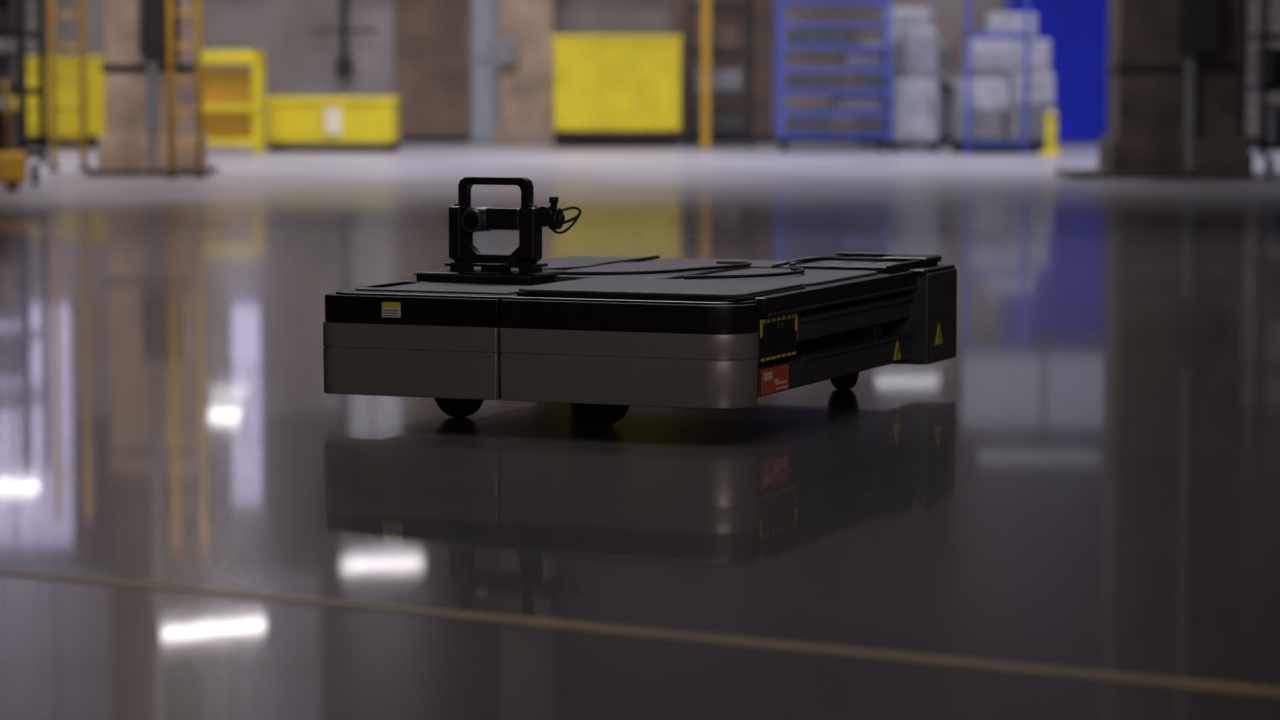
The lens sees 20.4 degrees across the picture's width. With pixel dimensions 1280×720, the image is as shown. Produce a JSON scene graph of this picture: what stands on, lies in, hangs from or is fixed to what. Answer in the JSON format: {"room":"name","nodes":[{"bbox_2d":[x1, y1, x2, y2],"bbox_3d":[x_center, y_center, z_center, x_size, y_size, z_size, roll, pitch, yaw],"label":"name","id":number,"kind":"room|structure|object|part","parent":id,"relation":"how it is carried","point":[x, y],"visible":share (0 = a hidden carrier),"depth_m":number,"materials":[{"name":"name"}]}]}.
{"room":"warehouse","nodes":[
{"label":"warehouse","id":0,"kind":"room"},
{"bbox_2d":[0,143,1279,719],"bbox_3d":[0.000,-0.511,18.523,24.000,0.100,49.000,0,5,0],"label":"floor","id":1,"kind":"structure","parent":0,"point":[1091,479],"depth_m":8.72,"materials":[{"name":"concrete"}]},
{"bbox_2d":[0,79,27,190],"bbox_3d":[-4.825,-1.723,27.194,0.230,0.854,0.314,0,5,0],"label":"truck","id":2,"kind":"object","parent":1,"relation":"on","point":[13,164],"visible":1,"depth_m":27.18,"materials":[{"name":"orange paint"}]},
{"bbox_2d":[0,0,46,184],"bbox_3d":[-5.400,-2.515,27.988,1.250,2.300,1.050,0,5,0],"label":"ladder","id":3,"kind":"object","parent":1,"relation":"on","point":[13,14],"visible":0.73,"depth_m":27.74,"materials":[{"name":"metal"}]},
{"bbox_3d":[-5.400,-2.637,28.479,1.200,2.140,0.012,0,5,0],"label":"panel","id":4,"kind":"part","parent":3,"relation":"part of","materials":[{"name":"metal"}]},
{"bbox_2d":[13,56,104,147],"bbox_3d":[-6.560,-2.966,40.795,1.120,1.040,1.240,0,5,0],"label":"container","id":5,"kind":"object","parent":1,"relation":"on","point":[68,125],"visible":0.39,"depth_m":40.19,"materials":[{"name":"paint"}]},
{"bbox_2d":[47,0,90,170],"bbox_3d":[-5.190,-3.317,32.135,0.380,3.200,0.120,0,5,0],"label":"access ladder","id":6,"kind":"object","parent":1,"relation":"on","point":[51,3],"visible":0.98,"depth_m":32.18,"materials":[{"name":"orange metal"}]},
{"bbox_3d":[-5.330,-3.317,32.135,0.057,3.200,0.060,0,5,0],"label":"rail","id":7,"kind":"part","parent":6,"relation":"part of","materials":[{"name":"orange metal"}]},
{"bbox_3d":[-5.050,-3.317,32.135,0.057,3.200,0.060,0,5,0],"label":"rail","id":8,"kind":"part","parent":6,"relation":"part of","materials":[{"name":"orange metal"}]},
{"bbox_2d":[104,0,195,135],"bbox_3d":[-4.285,-2.934,31.164,0.730,2.600,0.800,0,5,0],"label":"pillar","id":9,"kind":"structure","parent":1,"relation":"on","point":[126,93],"depth_m":30.81,"materials":[{"name":"beige concrete"}]},
{"bbox_2d":[101,65,194,71],"bbox_3d":[-4.285,-3.313,31.132,0.770,1.560,0.840,0,5,0],"label":"band","id":10,"kind":"object","parent":9,"relation":"attached to","point":[104,68],"visible":0.64,"depth_m":30.77,"materials":[{"name":"metal"}]},
{"bbox_2d":[147,54,158,167],"bbox_3d":[-4.222,-4.622,30.584,0.090,5.940,0.070,0,5,0],"label":"conduit","id":11,"kind":"object","parent":9,"relation":"attached to","point":[152,59],"visible":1,"depth_m":30.76,"materials":[{"name":"grey metal"}]},
{"bbox_2d":[139,0,179,53],"bbox_3d":[-4.152,-2.929,30.687,0.330,0.570,0.150,0,5,0],"label":"junction box","id":12,"kind":"object","parent":9,"relation":"attached to","point":[153,22],"visible":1,"depth_m":30.62,"materials":[{"name":"metal"}]},
{"bbox_2d":[86,166,217,175],"bbox_3d":[-4.285,-1.663,31.236,1.000,0.055,1.170,0,5,0],"label":"foot","id":13,"kind":"object","parent":1,"relation":"on","point":[209,169],"visible":0.66,"depth_m":30.66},
{"bbox_2d":[97,134,207,168],"bbox_3d":[-4.285,-1.808,31.259,0.850,0.340,0.920,0,5,0],"label":"plinth","id":14,"kind":"object","parent":1,"relation":"on","point":[113,152],"visible":0.59,"depth_m":30.80,"materials":[{"name":"beige concrete"}]},
{"bbox_2d":[165,0,206,177],"bbox_3d":[-3.860,-3.141,30.042,0.340,3.200,0.120,0,5,0],"label":"access ladder","id":15,"kind":"object","parent":1,"relation":"on","point":[169,3],"visible":1,"depth_m":30.09,"materials":[{"name":"orange metal"}]},
{"bbox_3d":[-3.980,-3.141,30.042,0.057,3.200,0.060,0,5,0],"label":"rail","id":16,"kind":"part","parent":15,"relation":"part of","materials":[{"name":"orange metal"}]},
{"bbox_3d":[-3.740,-3.141,30.042,0.057,3.200,0.060,0,5,0],"label":"rail","id":17,"kind":"part","parent":15,"relation":"part of","materials":[{"name":"orange metal"}]},
{"bbox_2d":[202,51,265,153],"bbox_3d":[-4.410,-2.768,38.097,0.720,1.100,0.610,0,5,0],"label":"shelf","id":18,"kind":"object","parent":1,"relation":"on","point":[234,106],"visible":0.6,"depth_m":37.89,"materials":[{"name":"paint"}]},
{"bbox_2d":[265,97,400,151],"bbox_3d":[-3.360,-2.589,39.016,1.400,0.590,1.050,0,5,0],"label":"container","id":19,"kind":"object","parent":1,"relation":"on","point":[291,120],"visible":1,"depth_m":38.52,"materials":[{"name":"paint"}]},
{"bbox_2d":[494,127,553,144],"bbox_3d":[-1.340,-2.671,42.295,0.760,0.200,1.060,0,5,0],"label":"plinth","id":20,"kind":"object","parent":1,"relation":"on","point":[502,136],"visible":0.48,"depth_m":41.77,"materials":[{"name":"beige concrete"}]},
{"bbox_2d":[498,0,555,127],"bbox_3d":[-1.340,-3.969,42.216,0.660,2.800,1.000,0,5,0],"label":"shaft","id":21,"kind":"object","parent":1,"relation":"on","point":[526,87],"visible":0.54,"depth_m":41.76,"materials":[{"name":"beige concrete"}]},
{"bbox_2d":[490,39,517,63],"bbox_3d":[-1.600,-3.626,41.718,0.320,0.300,0.250,0,5,0],"label":"junction box","id":22,"kind":"object","parent":21,"relation":"attached to","point":[502,51],"visible":1,"depth_m":41.59,"materials":[{"name":"grey metal"}]},
{"bbox_2d":[552,35,681,147],"bbox_3d":[-0.260,-3.110,41.084,1.480,1.280,1.240,0,5,0],"label":"container","id":23,"kind":"object","parent":1,"relation":"on","point":[603,83],"visible":1,"depth_m":40.48,"materials":[{"name":"paint"}]},
{"bbox_2d":[0,568,1279,695],"bbox_3d":[-0.983,0.427,6.804,14.352,0.001,8.492,0,5,0],"label":"floor line","id":24,"kind":"object","parent":1,"relation":"on","point":[1264,690],"depth_m":6.20,"materials":[{"name":"paint"}]},
{"bbox_2d":[323,177,956,424],"bbox_3d":[0.046,-0.216,10.525,1.323,0.658,1.810,2,5,22],"label":"robot","id":25,"kind":"object","parent":1,"relation":"on","point":[606,336],"visible":1,"depth_m":9.85,"materials":[{"name":"black paint"}]},
{"bbox_3d":[-0.510,-0.236,10.686,0.090,0.046,1.360,2,5,22],"label":"rail","id":26,"kind":"part","parent":25,"relation":"part of","materials":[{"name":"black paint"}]},
{"bbox_3d":[-0.526,-0.204,10.072,0.485,0.006,0.330,2,5,22],"label":"panel","id":27,"kind":"part","parent":25,"relation":"part of","materials":[{"name":"metal"}]},
{"bbox_3d":[-0.421,-0.279,10.397,0.290,0.010,0.100,2,5,22],"label":"stand plate","id":28,"kind":"part","parent":25,"relation":"part of","materials":[{"name":"black paint"}]},
{"bbox_3d":[-0.421,-0.409,10.386,0.268,0.250,0.036,2,5,22],"label":"sensor frame","id":29,"kind":"part","parent":25,"relation":"part of","materials":[{"name":"black paint"}]},
{"bbox_3d":[-0.269,-0.419,10.322,0.060,0.060,0.060,2,5,22],"label":"knob","id":30,"kind":"part","parent":25,"relation":"part of","materials":[{"name":"black paint"}]},
{"bbox_3d":[0.027,-0.228,10.529,1.235,0.022,1.745,2,5,22],"label":"deck plate","id":31,"kind":"part","parent":25,"relation":"part of","materials":[{"name":"black paint"}]},
{"bbox_3d":[-0.250,-0.423,10.315,0.020,0.075,0.020,2,5,22],"label":"clamp post","id":32,"kind":"part","parent":25,"relation":"part of","materials":[{"name":"black metal"}]},
{"bbox_3d":[-0.241,-0.411,10.312,0.020,0.064,0.064,2,5,22],"label":"knob","id":33,"kind":"part","parent":25,"relation":"part of","materials":[{"name":"black paint"}]},
{"bbox_3d":[-0.266,-0.409,10.322,0.096,0.029,0.024,2,5,22],"label":"arm","id":34,"kind":"part","parent":25,"relation":"part of","materials":[{"name":"black paint"}]},
{"bbox_3d":[-0.239,-0.292,11.069,0.280,0.014,0.880,2,5,22],"label":"panel","id":35,"kind":"part","parent":25,"relation":"part of","materials":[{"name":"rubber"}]},
{"bbox_3d":[0.008,-0.262,10.672,0.420,0.020,0.750,2,5,22],"label":"panel","id":36,"kind":"part","parent":25,"relation":"part of","materials":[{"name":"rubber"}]},
{"bbox_3d":[0.063,-0.193,9.910,0.680,0.012,0.575,2,5,22],"label":"panel","id":37,"kind":"part","parent":25,"relation":"part of","materials":[{"name":"black paint"}]},
{"bbox_3d":[0.063,-0.204,9.909,0.670,0.009,0.565,2,5,22],"label":"panel","id":38,"kind":"part","parent":25,"relation":"part of","materials":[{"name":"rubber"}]},
{"bbox_3d":[0.282,-0.300,11.169,0.550,0.014,0.320,2,5,22],"label":"panel","id":39,"kind":"part","parent":25,"relation":"part of","materials":[{"name":"metal"}]},
{"bbox_2d":[764,371,787,389],"bbox_3d":[0.373,0.055,9.737,0.001,0.054,0.190,2,5,22],"label":"print","id":40,"kind":"object","parent":25,"relation":"attached to","point":[767,376],"depth_m":9.72},
{"bbox_3d":[0.408,-0.241,10.456,0.425,0.016,0.650,2,5,22],"label":"panel","id":41,"kind":"part","parent":25,"relation":"part of","materials":[{"name":"metal"}]},
{"bbox_3d":[0.554,-0.199,10.253,0.090,0.046,1.360,2,5,22],"label":"rail","id":42,"kind":"part","parent":25,"relation":"part of","materials":[{"name":"black metal"}]},
{"bbox_3d":[0.674,-0.131,10.633,0.090,0.150,0.060,2,5,22],"label":"beam post","id":43,"kind":"part","parent":25,"relation":"part of","materials":[{"name":"black metal"}]},
{"bbox_2d":[701,0,710,147],"bbox_3d":[0.750,-3.356,40.311,0.100,1.900,0.100,0,5,0],"label":"post","id":44,"kind":"object","parent":1,"relation":"on","point":[706,4],"visible":1,"depth_m":40.27,"materials":[{"name":"metal"}]},
{"bbox_2d":[686,0,753,147],"bbox_3d":[0.920,-3.668,41.037,0.770,2.400,0.850,0,5,0],"label":"wire rack","id":45,"kind":"object","parent":1,"relation":"on","point":[724,82],"visible":1,"depth_m":40.79,"materials":[{"name":"metal"}]},
{"bbox_2d":[775,0,891,152],"bbox_3d":[2.110,-3.433,38.849,1.216,2.300,1.040,0,5,0],"label":"rack","id":46,"kind":"object","parent":1,"relation":"on","point":[847,105],"visible":1,"depth_m":38.52,"materials":[{"name":"metal"}]},
{"bbox_2d":[857,8,956,145],"bbox_3d":[3.218,-3.293,41.346,1.335,1.600,0.848,0,5,0],"label":"stacked boxes","id":47,"kind":"object","parent":1,"relation":"on","point":[902,18],"visible":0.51,"depth_m":41.17,"materials":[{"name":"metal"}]},
{"bbox_3d":[3.625,-3.170,41.079,0.555,0.478,0.100,2,5,24],"label":"arm","id":48,"kind":"part","parent":47,"relation":"part of","materials":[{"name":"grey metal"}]},
{"bbox_2d":[889,80,938,151],"bbox_3d":[3.010,-2.687,39.042,0.500,0.780,0.740,0,5,0],"label":"crate","id":49,"kind":"object","parent":1,"relation":"on","point":[914,103],"visible":0.98,"depth_m":38.70,"materials":[{"name":"plastic"}]},
{"bbox_3d":[3.010,-2.703,38.702,0.420,0.570,0.015,0,5,0],"label":"door panel","id":50,"kind":"part","parent":49,"relation":"part of","materials":[{"name":"plastic"}]},
{"bbox_2d":[901,29,936,148],"bbox_3d":[3.180,-3.093,40.463,0.366,1.350,0.640,0,5,0],"label":"crate","id":51,"kind":"object","parent":1,"relation":"on","point":[919,46],"visible":0.43,"depth_m":40.15,"materials":[{"name":"plastic"}]},
{"bbox_3d":[3.180,-3.114,40.173,0.280,1.140,0.015,0,5,0],"label":"door panel","id":52,"kind":"part","parent":51,"relation":"part of","materials":[{"name":"plastic"}]},
{"bbox_2d":[951,0,1056,153],"bbox_3d":[3.925,-3.281,38.234,1.050,2.100,0.950,0,5,0],"label":"stacked boxes","id":53,"kind":"object","parent":1,"relation":"on","point":[999,74],"visible":0.91,"depth_m":37.91,"materials":[{"name":"plastic"}]},
{"bbox_3d":[3.800,-3.242,37.776,0.660,2.100,0.030,0,5,0],"label":"frame","id":54,"kind":"part","parent":53,"relation":"part of","materials":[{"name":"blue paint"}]},
{"bbox_2d":[1005,0,1013,105],"bbox_3d":[5.800,-3.808,42.691,2.800,2.400,0.140,0,5,0],"label":"frame","id":55,"kind":"object","parent":1,"relation":"on","point":[1009,3],"visible":0.02,"depth_m":42.58,"materials":[{"name":"blue paint"}]},
{"bbox_2d":[1013,0,1107,141],"bbox_3d":[5.800,-3.767,42.684,2.640,2.280,0.060,0,5,0],"label":"door","id":56,"kind":"structure","parent":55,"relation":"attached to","point":[1077,30],"depth_m":42.70,"materials":[{"name":"blue paint"}]},
{"bbox_2d":[1039,112,1063,155],"bbox_3d":[4.330,-2.382,37.332,0.260,0.460,0.260,0,5,0],"label":"bollard","id":57,"kind":"object","parent":1,"relation":"on","point":[1051,120],"visible":1,"depth_m":37.28,"materials":[{"name":"yellow metal"}]},
{"bbox_3d":[4.330,-2.367,37.333,0.120,0.370,0.120,0,5,0],"label":"post","id":58,"kind":"part","parent":57,"relation":"part of","materials":[{"name":"yellow metal"}]},
{"bbox_2d":[1055,169,1254,178],"bbox_3d":[4.400,-1.596,30.439,1.550,0.055,1.170,0,5,0],"label":"foot","id":59,"kind":"object","parent":1,"relation":"on","point":[1068,173],"visible":0.84,"depth_m":29.86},
{"bbox_2d":[1098,136,1249,171],"bbox_3d":[4.575,-1.741,30.462,1.170,0.340,0.920,0,5,0],"label":"plinth","id":60,"kind":"object","parent":1,"relation":"on","point":[1114,154],"visible":0.66,"depth_m":30.00,"materials":[{"name":"concrete"}]},
{"bbox_2d":[1107,0,1243,137],"bbox_3d":[4.575,-2.867,30.366,1.050,2.600,0.800,0,5,0],"label":"pillar","id":61,"kind":"structure","parent":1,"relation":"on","point":[1140,32],"depth_m":30.01,"materials":[{"name":"concrete"}]},
{"bbox_2d":[1104,65,1245,71],"bbox_3d":[4.575,-3.246,30.334,1.090,1.560,0.840,0,5,0],"label":"band","id":62,"kind":"object","parent":61,"relation":"attached to","point":[1107,68],"visible":0.86,"depth_m":29.98,"materials":[{"name":"metal"}]},
{"bbox_2d":[1184,54,1195,170],"bbox_3d":[4.646,-4.554,29.787,0.090,5.940,0.070,0,5,0],"label":"conduit","id":63,"kind":"object","parent":61,"relation":"attached to","point":[1190,59],"visible":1,"depth_m":29.96,"materials":[{"name":"grey metal"}]},
{"bbox_2d":[1179,0,1220,53],"bbox_3d":[4.716,-2.862,29.890,0.330,0.570,0.150,0,5,0],"label":"junction box","id":64,"kind":"object","parent":61,"relation":"attached to","point":[1200,20],"visible":1,"depth_m":29.82,"materials":[{"name":"metal"}]},
{"bbox_2d":[1242,0,1279,176],"bbox_3d":[5.975,-2.864,30.919,1.300,2.500,1.150,0,5,0],"label":"wire cart","id":65,"kind":"object","parent":1,"relation":"on","point":[1267,70],"visible":0.75,"depth_m":30.60,"materials":[{"name":"metal"}]},
{"bbox_2d":[0,0,1279,135],"bbox_3d":[0.000,-4.277,42.892,24.000,3.300,0.200,0,5,0],"label":"wall","id":66,"kind":"structure","parent":0,"point":[299,61],"depth_m":42.82,"materials":[{"name":"paint"}]},
{"bbox_2d":[395,0,468,135],"bbox_3d":[-2.475,-4.265,42.758,0.950,3.300,0.070,0,5,0],"label":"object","id":67,"kind":"structure","parent":66,"relation":"attached to","point":[432,36],"depth_m":42.78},
{"bbox_2d":[469,0,497,142],"bbox_3d":[-1.875,-3.687,42.736,0.370,2.150,0.070,0,5,0],"label":"door frame","id":68,"kind":"structure","parent":66,"relation":"attached to","point":[470,1],"depth_m":42.72,"materials":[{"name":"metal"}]},
{"bbox_2d":[473,0,495,141],"bbox_3d":[-1.875,-3.672,42.743,0.270,2.080,0.040,0,5,0],"label":"leaf","id":69,"kind":"object","parent":66,"relation":"attached to","point":[484,104],"visible":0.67,"depth_m":42.74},
{"bbox_2d":[27,136,1259,142],"bbox_3d":[0.000,-2.659,42.863,24.000,0.080,0.070,0,5,0],"label":"baseboard","id":70,"kind":"structure","parent":66,"relation":"attached to","point":[402,139],"depth_m":42.83,"materials":[{"name":"metal"}]},
{"bbox_2d":[673,0,772,135],"bbox_3d":[1.000,-4.265,42.758,1.200,3.300,0.070,0,5,0],"label":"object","id":71,"kind":"structure","parent":66,"relation":"attached to","point":[763,9],"depth_m":42.78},
{"bbox_3d":[0.000,-8.760,42.503,24.000,5.700,0.220,0,5,0],"label":"wall","id":72,"kind":"structure","parent":0,"visible":0},
{"bbox_2d":[311,0,377,76],"bbox_3d":[-3.550,-5.996,42.456,0.800,5.200,0.180,0,5,0],"label":"pipe","id":73,"kind":"object","parent":72,"relation":"attached to","point":[344,63],"visible":1,"depth_m":42.58,"materials":[{"name":"metal"}]}
]}

